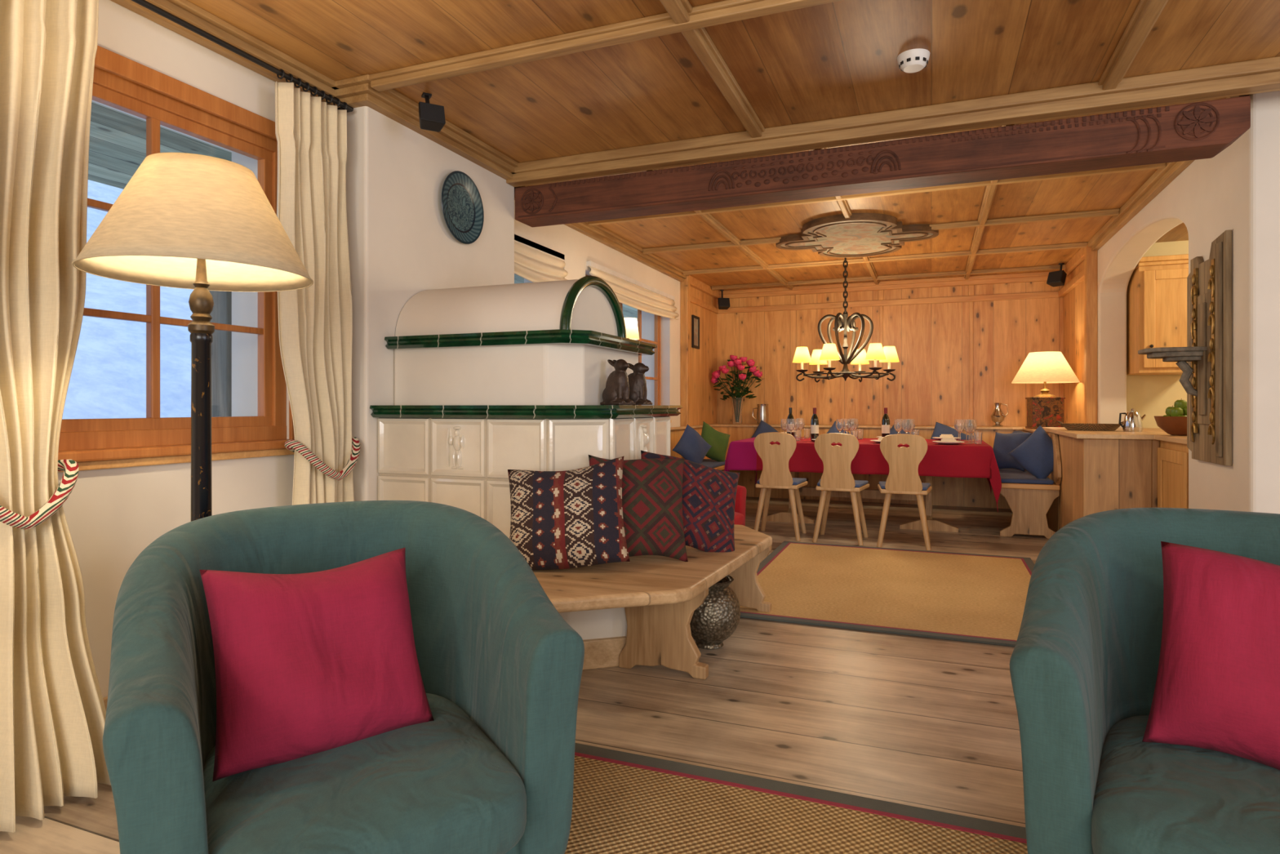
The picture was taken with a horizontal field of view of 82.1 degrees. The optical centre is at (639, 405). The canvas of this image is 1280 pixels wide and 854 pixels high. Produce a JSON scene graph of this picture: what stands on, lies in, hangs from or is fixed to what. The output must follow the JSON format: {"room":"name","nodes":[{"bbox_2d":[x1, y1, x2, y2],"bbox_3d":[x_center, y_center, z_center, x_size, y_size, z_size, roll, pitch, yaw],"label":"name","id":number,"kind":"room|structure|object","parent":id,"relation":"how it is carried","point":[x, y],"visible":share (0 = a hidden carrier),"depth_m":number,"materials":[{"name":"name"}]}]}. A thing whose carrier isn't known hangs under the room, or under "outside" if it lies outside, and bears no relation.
{"room":"traditional dwelling","nodes":[
{"label":"traditional dwelling","id":0,"kind":"room"},
{"bbox_2d":[57,0,679,697],"bbox_3d":[-1.444,-0.193,4.013,0.360,2.585,12.800,0,0,22],"label":"wall","id":1,"kind":"structure","parent":0,"point":[112,515],"depth_m":2.84,"materials":[{"name":"paint"}]},
{"bbox_2d":[57,44,294,472],"bbox_3d":[-1.783,-0.502,2.723,0.140,1.435,1.250,0,0,22],"label":"window","id":2,"kind":"structure","parent":1,"relation":"in","point":[122,83],"depth_m":2.76,"materials":[{"name":"brown wood"}]},
{"bbox_2d":[131,0,353,112],"bbox_3d":[-2.076,-1.371,1.725,0.170,0.039,3.680,0,0,22],"label":"curtain rod","id":3,"kind":"object","parent":1,"relation":"attached to","point":[344,105],"visible":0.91,"depth_m":2.89,"materials":[{"name":"black metal"}]},
{"bbox_2d":[0,0,111,832],"bbox_3d":[-1.714,-0.140,2.026,0.419,2.440,0.616,0,0,22],"label":"curtain","id":4,"kind":"object","parent":3,"relation":"hanging from","point":[53,711],"visible":0.98,"depth_m":2.13,"materials":[{"name":"beige fabric"}]},
{"bbox_2d":[275,80,359,505],"bbox_3d":[-1.401,-0.130,3.224,0.205,2.420,0.422,0,0,19],"label":"curtain","id":5,"kind":"object","parent":3,"relation":"hanging from","point":[315,322],"visible":0.67,"depth_m":3.19,"materials":[{"name":"beige fabric"}]},
{"bbox_2d":[88,101,637,320],"bbox_3d":[-1.931,-1.280,5.066,1.280,0.080,12.000,0,0,22],"label":"roof","id":6,"kind":"structure","parent":1,"relation":"attached to","point":[117,139],"depth_m":3.53,"materials":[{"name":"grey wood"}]},
{"bbox_2d":[110,0,688,281],"bbox_3d":[-1.413,-1.442,3.195,0.300,0.085,10.900,0,0,22],"label":"trim","id":7,"kind":"structure","parent":1,"relation":"attached to","point":[356,91],"depth_m":3.37,"materials":[{"name":"brown wood"}]},
{"bbox_2d":[514,235,568,282],"bbox_3d":[-0.734,-1.017,5.297,0.094,0.305,0.851,0,0,22],"label":"blind","id":8,"kind":"object","parent":1,"relation":"attached to","point":[533,265],"visible":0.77,"depth_m":5.26,"materials":[{"name":"fabric"}]},
{"bbox_2d":[585,274,671,422],"bbox_3d":[-0.135,-0.468,7.034,0.190,1.305,2.120,0,0,22],"label":"window","id":9,"kind":"structure","parent":1,"relation":"in","point":[657,319],"depth_m":7.99,"materials":[{"name":"brown wood"}]},
{"bbox_2d":[586,261,679,319],"bbox_3d":[-0.007,-1.047,7.026,0.094,0.285,2.120,0,0,22],"label":"blind","id":10,"kind":"object","parent":9,"relation":"attached to","point":[629,291],"visible":0.9,"depth_m":6.94,"materials":[{"name":"fabric"}]},
{"bbox_2d":[680,275,689,426],"bbox_3d":[0.514,-0.193,8.347,0.090,2.585,0.100,0,0,22],"label":"trim","id":11,"kind":"structure","parent":1,"relation":"attached to","point":[684,286],"depth_m":8.30,"materials":[{"name":"brown wood"}]},
{"bbox_2d":[689,285,716,425],"bbox_3d":[0.739,-0.193,8.984,0.040,2.585,1.350,0,0,22],"label":"wall panel","id":12,"kind":"object","parent":1,"relation":"attached to","point":[703,361],"visible":0.29,"depth_m":9.02,"materials":[{"name":"brown wood"}]},
{"bbox_2d":[691,315,699,349],"bbox_3d":[0.659,-0.870,8.698,0.020,0.380,0.260,0,0,22],"label":"picture frame","id":13,"kind":"object","parent":12,"relation":"attached to","point":[695,319],"visible":1,"depth_m":8.67,"materials":[{"name":"wood"}]},
{"bbox_2d":[693,318,697,346],"bbox_3d":[0.655,-0.870,8.700,0.010,0.320,0.200,0,0,22],"label":"print","id":14,"kind":"object","parent":13,"relation":"attached to","point":[695,320],"depth_m":8.70},
{"bbox_2d":[346,106,514,501],"bbox_3d":[-1.122,-0.193,4.080,0.190,2.585,1.320,0,0,22],"label":"wall","id":15,"kind":"structure","parent":0,"point":[402,245],"depth_m":3.60,"materials":[{"name":"paint"}]},
{"bbox_2d":[441,170,484,244],"bbox_3d":[-0.994,-1.100,4.093,0.034,0.396,0.396,0,0,22],"label":"wall plate","id":16,"kind":"object","parent":15,"relation":"attached to","point":[462,206],"visible":1,"depth_m":4.10,"materials":[{"name":"ceramic"}]},
{"bbox_2d":[368,0,840,91],"bbox_3d":[1.932,-1.460,2.096,6.750,0.050,0.090,0,0,22],"label":"trim","id":17,"kind":"structure","parent":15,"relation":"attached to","point":[726,11],"depth_m":2.92,"materials":[{"name":"brown wood"}]},
{"bbox_2d":[515,95,1250,226],"bbox_3d":[0.997,-1.278,4.053,3.770,0.205,0.229,0,0,22],"label":"beam","id":18,"kind":"structure","parent":15,"relation":"attached to","point":[1202,130],"depth_m":3.80,"materials":[{"name":"brown wood"}]},
{"bbox_2d":[506,56,1279,186],"bbox_3d":[2.366,-1.433,3.328,6.850,0.105,0.130,0,0,22],"label":"trim","id":19,"kind":"structure","parent":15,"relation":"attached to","point":[1260,75],"depth_m":3.65,"materials":[{"name":"brown wood"}]},
{"bbox_2d":[0,496,1048,853],"bbox_3d":[1.922,1.160,2.681,7.600,0.120,12.800,0,0,22],"label":"floor","id":20,"kind":"structure","parent":0,"point":[930,723],"depth_m":2.64,"materials":[{"name":"wood"}]},
{"bbox_2d":[71,152,313,521],"bbox_3d":[-1.193,0.228,2.000,0.557,1.745,0.557,0,0,2],"label":"floor lamp","id":21,"kind":"object","parent":20,"relation":"on","point":[203,224],"visible":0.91,"depth_m":1.90,"materials":[{"name":"fabric"}]},
{"bbox_2d":[369,275,682,670],"bbox_3d":[-0.466,0.236,3.734,1.279,1.729,1.164,0,0,22],"label":"stove","id":22,"kind":"object","parent":20,"relation":"on","point":[490,381],"visible":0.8,"depth_m":3.37,"materials":[{"name":"tile"}]},
{"bbox_2d":[378,417,609,502],"bbox_3d":[-0.545,0.373,3.754,1.117,0.667,0.980,0,0,22],"label":"tile panel","id":23,"kind":"object","parent":22,"relation":"in","point":[414,465],"depth_m":3.29,"materials":[{"name":"tile"}]},
{"bbox_2d":[559,607,626,639],"bbox_3d":[-0.476,0.903,3.738,1.257,0.393,1.120,0,0,22],"label":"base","id":24,"kind":"object","parent":22,"relation":"in","point":[611,624],"depth_m":3.10,"materials":[{"name":"paint"}]},
{"bbox_2d":[600,359,635,404],"bbox_3d":[-0.109,-0.111,3.484,0.116,0.219,0.172,0,0,-38],"label":"rabbit figurine","id":25,"kind":"object","parent":22,"relation":"on","point":[616,391],"visible":1,"depth_m":3.44,"materials":[{"name":"ceramic"}]},
{"bbox_2d":[627,362,652,404],"bbox_3d":[-0.029,-0.108,3.657,0.165,0.212,0.112,0,0,27],"label":"rabbit figurine","id":26,"kind":"object","parent":22,"relation":"on","point":[637,380],"visible":0.69,"depth_m":3.62,"materials":[{"name":"ceramic"}]},
{"bbox_2d":[623,317,639,339],"bbox_3d":[-0.094,0.210,5.738,0.240,1.780,0.240,0,0,22],"label":"lamp","id":27,"kind":"object","parent":20,"relation":"on","point":[631,323],"visible":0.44,"depth_m":5.67,"materials":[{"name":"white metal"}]},
{"bbox_2d":[533,524,772,679],"bbox_3d":[-0.310,0.877,3.430,1.619,0.445,1.810,0,0,22],"label":"bench","id":28,"kind":"object","parent":20,"relation":"on","point":[660,596],"visible":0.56,"depth_m":2.98,"materials":[{"name":"brown wood"}]},
{"bbox_2d":[507,455,630,570],"bbox_3d":[-0.300,0.436,2.973,0.560,0.455,0.262,0,0,10],"label":"throw pillow","id":29,"kind":"object","parent":28,"relation":"on","point":[573,518],"visible":0.94,"depth_m":2.90,"materials":[{"name":"fabric"}]},
{"bbox_2d":[588,454,688,561],"bbox_3d":[-0.012,0.435,3.143,0.471,0.447,0.243,0,0,-15],"label":"throw pillow","id":30,"kind":"object","parent":28,"relation":"on","point":[652,488],"visible":0.63,"depth_m":3.09,"materials":[{"name":"fabric"}]},
{"bbox_2d":[640,450,739,552],"bbox_3d":[0.217,0.456,3.373,0.561,0.499,0.257,0,0,-8],"label":"throw pillow","id":31,"kind":"object","parent":28,"relation":"on","point":[708,494],"visible":0.58,"depth_m":3.32,"materials":[{"name":"fabric"}]},
{"bbox_2d":[689,574,740,648],"bbox_3d":[0.318,0.922,3.370,0.283,0.356,0.283,0,0,22],"label":"urn","id":32,"kind":"object","parent":20,"relation":"on","point":[718,617],"visible":0.54,"depth_m":3.26,"materials":[{"name":"metal"}]},
{"bbox_2d":[753,431,808,541],"bbox_3d":[1.173,0.659,6.193,0.418,0.889,0.495,0,0,20],"label":"dining chair","id":33,"kind":"object","parent":20,"relation":"on","point":[775,473],"visible":1,"depth_m":6.01,"materials":[{"name":"brown wood"}]},
{"bbox_2d":[564,742,1027,853],"bbox_3d":[0.493,1.093,0.090,4.350,0.013,3.730,0,0,22],"label":"rug","id":34,"kind":"object","parent":20,"relation":"on","point":[624,802],"visible":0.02,"depth_m":1.94,"materials":[{"name":"carpet"}]},
{"bbox_2d":[102,500,584,853],"bbox_3d":[-0.683,0.680,1.720,0.894,0.811,0.922,0,0,-32],"label":"armchair","id":35,"kind":"object","parent":34,"relation":"on","point":[500,668],"visible":0.86,"depth_m":1.58,"materials":[{"name":"teal fabric"}]},
{"bbox_2d":[200,547,434,782],"bbox_3d":[-0.717,0.556,1.664,0.473,0.397,0.285,0,0,-41],"label":"throw pillow","id":36,"kind":"object","parent":35,"relation":"on","point":[311,663],"visible":1,"depth_m":1.58,"materials":[{"name":"fabric"}]},
{"bbox_2d":[203,693,526,853],"bbox_3d":[-0.620,0.831,1.619,0.595,0.190,0.679,0,0,-32],"label":"seat cushion","id":37,"kind":"object","parent":35,"relation":"on","point":[455,782],"depth_m":1.45,"materials":[{"name":"teal fabric"}]},
{"bbox_2d":[1009,507,1279,853],"bbox_3d":[1.336,0.680,1.569,0.894,0.811,0.922,0,0,36],"label":"armchair","id":38,"kind":"object","parent":34,"relation":"on","point":[1084,661],"visible":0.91,"depth_m":1.53,"materials":[{"name":"teal fabric"}]},
{"bbox_2d":[1091,715,1279,853],"bbox_3d":[1.266,0.831,1.472,0.595,0.190,0.679,0,0,36],"label":"seat cushion","id":39,"kind":"object","parent":38,"relation":"on","point":[1148,797],"depth_m":1.41,"materials":[{"name":"teal fabric"}]},
{"bbox_2d":[1142,541,1279,769],"bbox_3d":[1.356,0.549,1.531,0.528,0.465,0.257,0,0,29],"label":"throw pillow","id":40,"kind":"object","parent":38,"relation":"on","point":[1217,686],"visible":1,"depth_m":1.54,"materials":[{"name":"fabric"}]},
{"bbox_2d":[812,432,869,545],"bbox_3d":[1.637,0.659,6.010,0.418,0.889,0.495,0,0,23],"label":"dining chair","id":41,"kind":"object","parent":20,"relation":"on","point":[837,460],"visible":1,"depth_m":5.83,"materials":[{"name":"brown wood"}]},
{"bbox_2d":[766,471,958,532],"bbox_3d":[2.100,0.721,7.042,2.200,0.759,1.180,0,0,22],"label":"dining table","id":42,"kind":"object","parent":20,"relation":"on","point":[933,524],"visible":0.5,"depth_m":6.89,"materials":[{"name":"brown wood"}]},
{"bbox_2d":[724,436,1001,512],"bbox_3d":[2.112,0.606,7.046,2.360,0.541,1.338,0,0,22],"label":"tablecloth","id":43,"kind":"object","parent":42,"relation":"on","point":[964,460],"visible":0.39,"depth_m":6.40,"materials":[{"name":"fabric"}]},
{"bbox_2d":[810,407,818,440],"bbox_3d":[1.647,0.174,6.930,0.075,0.313,0.075,0,0,22],"label":"wine bottle","id":44,"kind":"object","parent":43,"relation":"on","point":[815,420],"visible":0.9,"depth_m":6.90,"materials":[{"name":"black glass"}]},
{"bbox_2d":[881,407,889,436],"bbox_3d":[2.334,0.174,6.981,0.075,0.313,0.075,0,0,22],"label":"wine bottle","id":45,"kind":"object","parent":43,"relation":"on","point":[886,420],"visible":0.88,"depth_m":6.95,"materials":[{"name":"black glass"}]},
{"bbox_2d":[902,419,911,434],"bbox_3d":[2.415,0.229,6.669,0.076,0.205,0.076,0,0,22],"label":"wine glass","id":46,"kind":"object","parent":43,"relation":"on","point":[906,424],"visible":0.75,"depth_m":6.64,"materials":[{"name":"clear"}]},
{"bbox_2d":[955,419,964,443],"bbox_3d":[2.852,0.229,6.550,0.076,0.205,0.076,0,0,22],"label":"wine glass","id":47,"kind":"object","parent":43,"relation":"on","point":[959,424],"visible":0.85,"depth_m":6.53,"materials":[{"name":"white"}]},
{"bbox_2d":[964,419,973,443],"bbox_3d":[2.898,0.229,6.478,0.076,0.205,0.076,0,0,22],"label":"wine glass","id":48,"kind":"object","parent":43,"relation":"on","point":[968,425],"visible":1,"depth_m":6.46,"materials":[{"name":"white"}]},
{"bbox_2d":[973,431,982,444],"bbox_3d":[2.945,0.281,6.406,0.068,0.100,0.068,0,0,22],"label":"water tumbler","id":49,"kind":"object","parent":43,"relation":"on","point":[977,435],"visible":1,"depth_m":6.38,"materials":[{"name":"clear glass"}]},
{"bbox_2d":[670,423,1062,538],"bbox_3d":[2.380,0.665,7.697,3.952,0.870,2.464,0,0,22],"label":"bench","id":50,"kind":"object","parent":20,"relation":"on","point":[1033,501],"visible":0.31,"depth_m":7.93,"materials":[{"name":"brown wood"}]},
{"bbox_2d":[671,424,711,464],"bbox_3d":[0.535,0.435,7.546,0.199,0.492,0.476,0,0,37],"label":"cushion","id":51,"kind":"object","parent":50,"relation":"on","point":[691,446],"visible":0.98,"depth_m":7.49,"materials":[{"name":"blue fabric"}]},
{"bbox_2d":[701,421,729,462],"bbox_3d":[0.819,0.410,8.118,0.496,0.484,0.199,0,0,-24],"label":"cushion","id":52,"kind":"object","parent":50,"relation":"on","point":[718,441],"visible":0.79,"depth_m":8.07,"materials":[{"name":"green fabric"}]},
{"bbox_2d":[731,397,742,424],"bbox_3d":[1.214,0.064,9.178,0.150,0.330,0.150,0,0,22],"label":"flower vase","id":53,"kind":"object","parent":50,"relation":"on","point":[736,404],"visible":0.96,"depth_m":9.13,"materials":[{"name":"clear glass"}]},
{"bbox_2d":[711,355,764,399],"bbox_3d":[1.200,-0.217,9.175,0.501,0.835,0.570,0,0,-39],"label":"bouquet","id":54,"kind":"object","parent":53,"relation":"in","point":[735,362],"visible":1,"depth_m":9.11,"materials":[{"name":"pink plant"}]},
{"bbox_2d":[751,404,768,424],"bbox_3d":[1.501,0.104,9.075,0.150,0.250,0.186,0,0,-35],"label":"pitcher","id":55,"kind":"object","parent":50,"relation":"on","point":[762,413],"visible":0.91,"depth_m":9.00,"materials":[{"name":"metal"}]},
{"bbox_2d":[751,419,777,437],"bbox_3d":[1.493,0.435,8.675,0.545,0.535,0.174,0,0,17],"label":"cushion","id":56,"kind":"object","parent":50,"relation":"on","point":[763,427],"visible":0.12,"depth_m":8.68,"materials":[{"name":"blue fabric"}]},
{"bbox_2d":[930,422,971,439],"bbox_3d":[3.321,0.428,7.936,0.515,0.508,0.179,0,0,18],"label":"cushion","id":57,"kind":"object","parent":50,"relation":"on","point":[940,428],"visible":0.21,"depth_m":7.93,"materials":[{"name":"blue fabric"}]},
{"bbox_2d":[991,403,1008,426],"bbox_3d":[3.930,0.099,8.065,0.139,0.260,0.153,0,0,-29],"label":"jug","id":58,"kind":"object","parent":50,"relation":"on","point":[997,416],"visible":1,"depth_m":8.04,"materials":[{"name":"metal"}]},
{"bbox_2d":[992,431,1032,471],"bbox_3d":[3.529,0.435,7.018,0.192,0.365,0.392,0,0,-36],"label":"cushion","id":59,"kind":"object","parent":50,"relation":"on","point":[1004,443],"visible":0.61,"depth_m":6.98,"materials":[{"name":"blue fabric"}]},
{"bbox_2d":[1008,425,1053,478],"bbox_3d":[3.427,0.407,6.282,0.491,0.484,0.194,0,0,15],"label":"cushion","id":60,"kind":"object","parent":50,"relation":"on","point":[1034,455],"visible":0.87,"depth_m":6.25,"materials":[{"name":"blue fabric"}]},
{"bbox_2d":[1011,351,1079,428],"bbox_3d":[4.036,-0.151,7.329,0.600,0.760,0.600,0,0,14],"label":"table lamp","id":61,"kind":"object","parent":50,"relation":"on","point":[1045,409],"visible":0.97,"depth_m":7.21,"materials":[{"name":"beige fabric"}]},
{"bbox_2d":[740,541,1034,646],"bbox_3d":[1.573,1.093,4.572,1.760,0.013,2.180,0,0,22],"label":"rug","id":62,"kind":"object","parent":20,"relation":"on","point":[971,597],"visible":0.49,"depth_m":4.33,"materials":[{"name":"wicker"}]},
{"bbox_2d":[876,433,932,550],"bbox_3d":[2.086,0.659,5.810,0.418,0.889,0.495,0,0,21],"label":"dining chair","id":63,"kind":"object","parent":20,"relation":"on","point":[903,477],"visible":0.98,"depth_m":5.63,"materials":[{"name":"brown wood"}]},
{"bbox_2d":[1058,434,1159,529],"bbox_3d":[3.607,0.665,5.834,0.463,0.870,1.695,0,0,22],"label":"base cabinet","id":64,"kind":"object","parent":20,"relation":"on","point":[1099,475],"depth_m":5.09,"materials":[{"name":"brown wood"}]},
{"bbox_2d":[1157,440,1188,508],"bbox_3d":[3.971,0.665,5.338,0.625,0.870,2.350,0,0,22],"label":"base cabinet","id":65,"kind":"object","parent":20,"relation":"on","point":[1172,457],"visible":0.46,"depth_m":4.67,"materials":[{"name":"brown wood"}]},
{"bbox_2d":[1042,426,1186,444],"bbox_3d":[3.767,0.212,5.413,1.140,0.034,2.400,0,0,22],"label":"countertop","id":66,"kind":"structure","parent":65,"relation":"on","point":[1148,433],"depth_m":5.09,"materials":[{"name":"brown wood"}]},
{"bbox_2d":[1057,420,1123,431],"bbox_3d":[3.582,0.156,5.842,0.471,0.076,0.350,0,0,22],"label":"wicker tray","id":67,"kind":"object","parent":66,"relation":"on","point":[1095,427],"visible":0.83,"depth_m":5.73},
{"bbox_2d":[1118,408,1146,431],"bbox_3d":[3.731,0.106,5.569,0.130,0.175,0.134,0,0,-25],"label":"kettle","id":68,"kind":"object","parent":66,"relation":"on","point":[1132,422],"visible":1,"depth_m":5.53,"materials":[{"name":"silver metal"}]},
{"bbox_2d":[1154,416,1186,435],"bbox_3d":[3.541,0.132,4.815,0.290,0.125,0.290,0,0,22],"label":"fruit bowl","id":69,"kind":"object","parent":66,"relation":"on","point":[1172,425],"visible":0.67,"depth_m":4.75,"materials":[{"name":"brown wood"}]},
{"bbox_2d":[1169,407,1183,416],"bbox_3d":[3.492,0.040,4.786,0.074,0.076,0.073,0,0,22],"label":"apple","id":70,"kind":"object","parent":69,"relation":"in","point":[1174,411],"visible":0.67,"depth_m":4.76,"materials":[{"name":"green food"}]},
{"bbox_2d":[186,0,1279,290],"bbox_3d":[1.922,-1.545,2.681,7.600,0.120,12.800,0,0,22],"label":"ceiling","id":71,"kind":"structure","parent":0,"point":[838,59],"depth_m":3.24,"materials":[{"name":"brown wood"}]},
{"bbox_2d":[418,92,445,132],"bbox_3d":[-0.990,-1.389,3.456,0.117,0.201,0.162,0,0,-28],"label":"speaker","id":72,"kind":"object","parent":71,"relation":"attached to","point":[431,116],"visible":1,"depth_m":3.40},
{"bbox_2d":[419,101,445,122],"bbox_3d":[-0.959,-1.358,3.400,0.110,0.091,0.003,0,-20,-28],"label":"grille","id":73,"kind":"object","parent":72,"relation":"attached to","point":[428,111],"depth_m":3.40,"materials":[{"name":"plastic"}]},
{"bbox_2d":[659,0,764,137],"bbox_3d":[-0.630,-1.462,0.771,0.090,0.045,6.970,0,0,22],"label":"trim","id":74,"kind":"structure","parent":71,"relation":"attached to","point":[699,39],"depth_m":3.15,"materials":[{"name":"brown wood"}]},
{"bbox_2d":[717,289,729,309],"bbox_3d":[1.061,-1.357,9.379,0.147,0.258,0.155,0,0,-8],"label":"speaker","id":75,"kind":"object","parent":71,"relation":"attached to","point":[723,303],"visible":0.98,"depth_m":9.33},
{"bbox_2d":[718,297,729,306],"bbox_3d":[1.069,-1.316,9.324,0.138,0.114,0.004,0,-20,-8],"label":"grille","id":76,"kind":"object","parent":75,"relation":"attached to","point":[722,301],"depth_m":9.32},
{"bbox_2d":[792,257,899,382],"bbox_3d":[2.024,-0.863,7.244,0.915,1.245,1.027,0,0,-24],"label":"chandelier","id":77,"kind":"object","parent":71,"relation":"hanging from","point":[829,353],"visible":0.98,"depth_m":7.21,"materials":[{"name":"metal"}]},
{"bbox_2d":[775,213,938,257],"bbox_3d":[1.861,-1.458,6.383,1.365,0.055,1.184,0,0,-33],"label":"ceiling medallion","id":78,"kind":"object","parent":71,"relation":"attached to","point":[863,234],"visible":0.99,"depth_m":6.25,"materials":[{"name":"brown wood"}]},
{"bbox_2d":[897,48,929,72],"bbox_3d":[1.161,-1.458,3.122,0.132,0.055,0.132,0,0,22],"label":"smoke detector","id":79,"kind":"object","parent":71,"relation":"attached to","point":[913,60],"visible":1,"depth_m":3.08,"materials":[{"name":"white plastic"}]},
{"bbox_2d":[898,56,928,71],"bbox_3d":[1.161,-1.449,3.122,0.115,0.012,0.114,0,0,22],"label":"vent","id":80,"kind":"object","parent":79,"relation":"attached to","point":[907,64],"depth_m":3.09,"materials":[{"name":"plastic"}]},
{"bbox_2d":[1046,262,1066,286],"bbox_3d":[4.346,-1.365,7.645,0.159,0.243,0.157,0,0,-28],"label":"speaker","id":81,"kind":"object","parent":71,"relation":"attached to","point":[1055,278],"visible":1,"depth_m":7.61},
{"bbox_2d":[1046,270,1062,283],"bbox_3d":[4.296,-1.337,7.618,0.004,0.122,0.147,23,-10,-27],"label":"grille","id":82,"kind":"object","parent":81,"relation":"attached to","point":[1055,276],"depth_m":7.61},
{"bbox_2d":[1097,0,1168,89],"bbox_3d":[0.880,-1.462,0.173,0.090,0.045,6.970,0,0,22],"label":"trim","id":83,"kind":"structure","parent":71,"relation":"attached to","point":[1147,12],"depth_m":2.92,"materials":[{"name":"brown wood"}]},
{"bbox_2d":[733,484,746,525],"bbox_3d":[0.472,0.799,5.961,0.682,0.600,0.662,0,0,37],"label":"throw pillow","id":84,"kind":"object","parent":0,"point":[740,498],"visible":0.05,"depth_m":5.99,"materials":[{"name":"red fabric"}]},
{"bbox_2d":[733,511,744,524],"bbox_3d":[0.543,0.910,5.908,0.503,0.140,0.441,0,0,37],"label":"seat cushion","id":85,"kind":"object","parent":84,"relation":"on","point":[739,519],"depth_m":5.83,"materials":[{"name":"red fabric"}]},
{"bbox_2d":[716,280,1062,426],"bbox_3d":[2.856,-0.193,8.979,4.700,2.585,0.200,0,0,22],"label":"wall","id":86,"kind":"structure","parent":0,"point":[930,386],"depth_m":8.75,"materials":[{"name":"brown wood"}]},
{"bbox_2d":[646,168,793,289],"bbox_3d":[0.971,-1.465,6.854,0.065,0.040,4.960,0,0,22],"label":"trim","id":87,"kind":"structure","parent":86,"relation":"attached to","point":[708,218],"depth_m":6.59,"materials":[{"name":"brown wood"}]},
{"bbox_2d":[813,147,879,284],"bbox_3d":[1.920,-1.465,6.478,0.065,0.040,4.960,0,0,22],"label":"trim","id":88,"kind":"structure","parent":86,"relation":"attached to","point":[843,205],"depth_m":5.62,"materials":[{"name":"brown wood"}]},
{"bbox_2d":[795,284,973,424],"bbox_3d":[2.897,-0.580,8.839,2.040,1.620,0.030,0,0,22],"label":"trim","id":89,"kind":"structure","parent":86,"relation":"attached to","point":[971,287],"depth_m":8.83,"materials":[{"name":"brown wood"}]},
{"bbox_2d":[689,247,1084,313],"bbox_3d":[2.571,-1.343,8.178,3.960,0.285,1.500,0,0,22],"label":"trim","id":90,"kind":"structure","parent":86,"relation":"attached to","point":[1078,257],"depth_m":8.69,"materials":[{"name":"brown wood"}]},
{"bbox_2d":[964,124,1015,279],"bbox_3d":[2.831,-1.465,6.117,0.065,0.040,4.960,0,0,22],"label":"trim","id":91,"kind":"structure","parent":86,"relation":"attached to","point":[990,190],"depth_m":5.80,"materials":[{"name":"brown wood"}]},
{"bbox_2d":[1126,240,1188,427],"bbox_3d":[5.846,-0.193,6.317,2.980,2.585,0.150,0,0,22],"label":"wall","id":92,"kind":"structure","parent":0,"point":[1149,395],"depth_m":6.69,"materials":[{"name":"paint"}]},
{"bbox_2d":[1097,90,1279,513],"bbox_3d":[3.904,-0.193,5.757,0.220,2.585,5.020,0,0,22],"label":"wall","id":93,"kind":"structure","parent":0,"point":[1237,189],"depth_m":3.60,"materials":[{"name":"paint"}]},
{"bbox_2d":[588,162,1166,225],"bbox_3d":[1.388,-1.464,5.162,3.860,0.042,0.065,0,0,22],"label":"trim","id":94,"kind":"structure","parent":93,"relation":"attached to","point":[1157,166],"depth_m":5.00,"materials":[{"name":"brown wood"}]},
{"bbox_2d":[642,208,1119,253],"bbox_3d":[1.826,-1.464,6.268,3.860,0.042,0.065,0,0,22],"label":"trim","id":95,"kind":"structure","parent":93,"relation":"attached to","point":[1108,212],"depth_m":5.92,"materials":[{"name":"brown wood"}]},
{"bbox_2d":[683,241,1087,275],"bbox_3d":[2.275,-1.464,7.402,3.860,0.042,0.065,0,0,22],"label":"trim","id":96,"kind":"structure","parent":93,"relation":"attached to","point":[1076,245],"depth_m":7.27,"materials":[{"name":"brown wood"}]},
{"bbox_2d":[711,264,1065,289],"bbox_3d":[2.691,-1.464,8.453,3.860,0.042,0.065,0,0,22],"label":"trim","id":97,"kind":"structure","parent":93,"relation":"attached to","point":[1056,266],"depth_m":8.34,"materials":[{"name":"brown wood"}]},
{"bbox_2d":[1062,260,1084,423],"bbox_3d":[4.421,-0.193,7.418,0.040,2.585,1.550,0,0,22],"label":"wall panel","id":98,"kind":"object","parent":93,"relation":"attached to","point":[1073,301],"visible":0.29,"depth_m":7.49,"materials":[{"name":"brown wood"}]},
{"bbox_2d":[1084,246,1097,423],"bbox_3d":[4.113,-0.193,6.707,0.090,2.585,0.100,0,0,22],"label":"trim","id":99,"kind":"structure","parent":93,"relation":"attached to","point":[1091,257],"depth_m":6.66,"materials":[{"name":"brown wood"}]},
{"bbox_2d":[1126,253,1188,375],"bbox_3d":[4.579,-0.765,6.377,0.560,0.970,0.650,0,0,22],"label":"upper cabinet","id":100,"kind":"object","parent":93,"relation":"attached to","point":[1157,291],"visible":0.55,"depth_m":6.18,"materials":[{"name":"brown wood"}]},
{"bbox_2d":[1087,93,1250,250],"bbox_3d":[3.470,-1.442,5.069,0.080,0.085,3.420,0,0,22],"label":"trim","id":101,"kind":"structure","parent":93,"relation":"attached to","point":[1161,178],"depth_m":5.10,"materials":[{"name":"brown wood"}]},
{"bbox_2d":[1137,229,1231,466],"bbox_3d":[2.924,-0.290,4.005,0.308,1.180,0.600,0,0,22],"label":"wall shelf","id":102,"kind":"object","parent":93,"relation":"attached to","point":[1205,363],"visible":1,"depth_m":3.87,"materials":[{"name":"brown wood"}]},
{"label":"outside","id":103,"kind":"structure","parent":0,"visible":0},
{"bbox_2d":[62,179,194,418],"bbox_3d":[-30.739,-13.864,28.303,70.000,34.072,90.000,0,0,22],"label":"snow slope","id":104,"kind":"structure","parent":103,"point":[108,378],"depth_m":9.13,"materials":[{"name":"snow"}]},
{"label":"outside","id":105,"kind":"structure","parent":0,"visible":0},
{"bbox_2d":[208,290,231,417],"bbox_3d":[-2.579,0.355,4.624,0.200,3.190,0.200,0,0,22],"label":"post","id":106,"kind":"object","parent":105,"point":[221,345],"visible":0.02,"depth_m":4.52,"materials":[{"name":"brown wood"}]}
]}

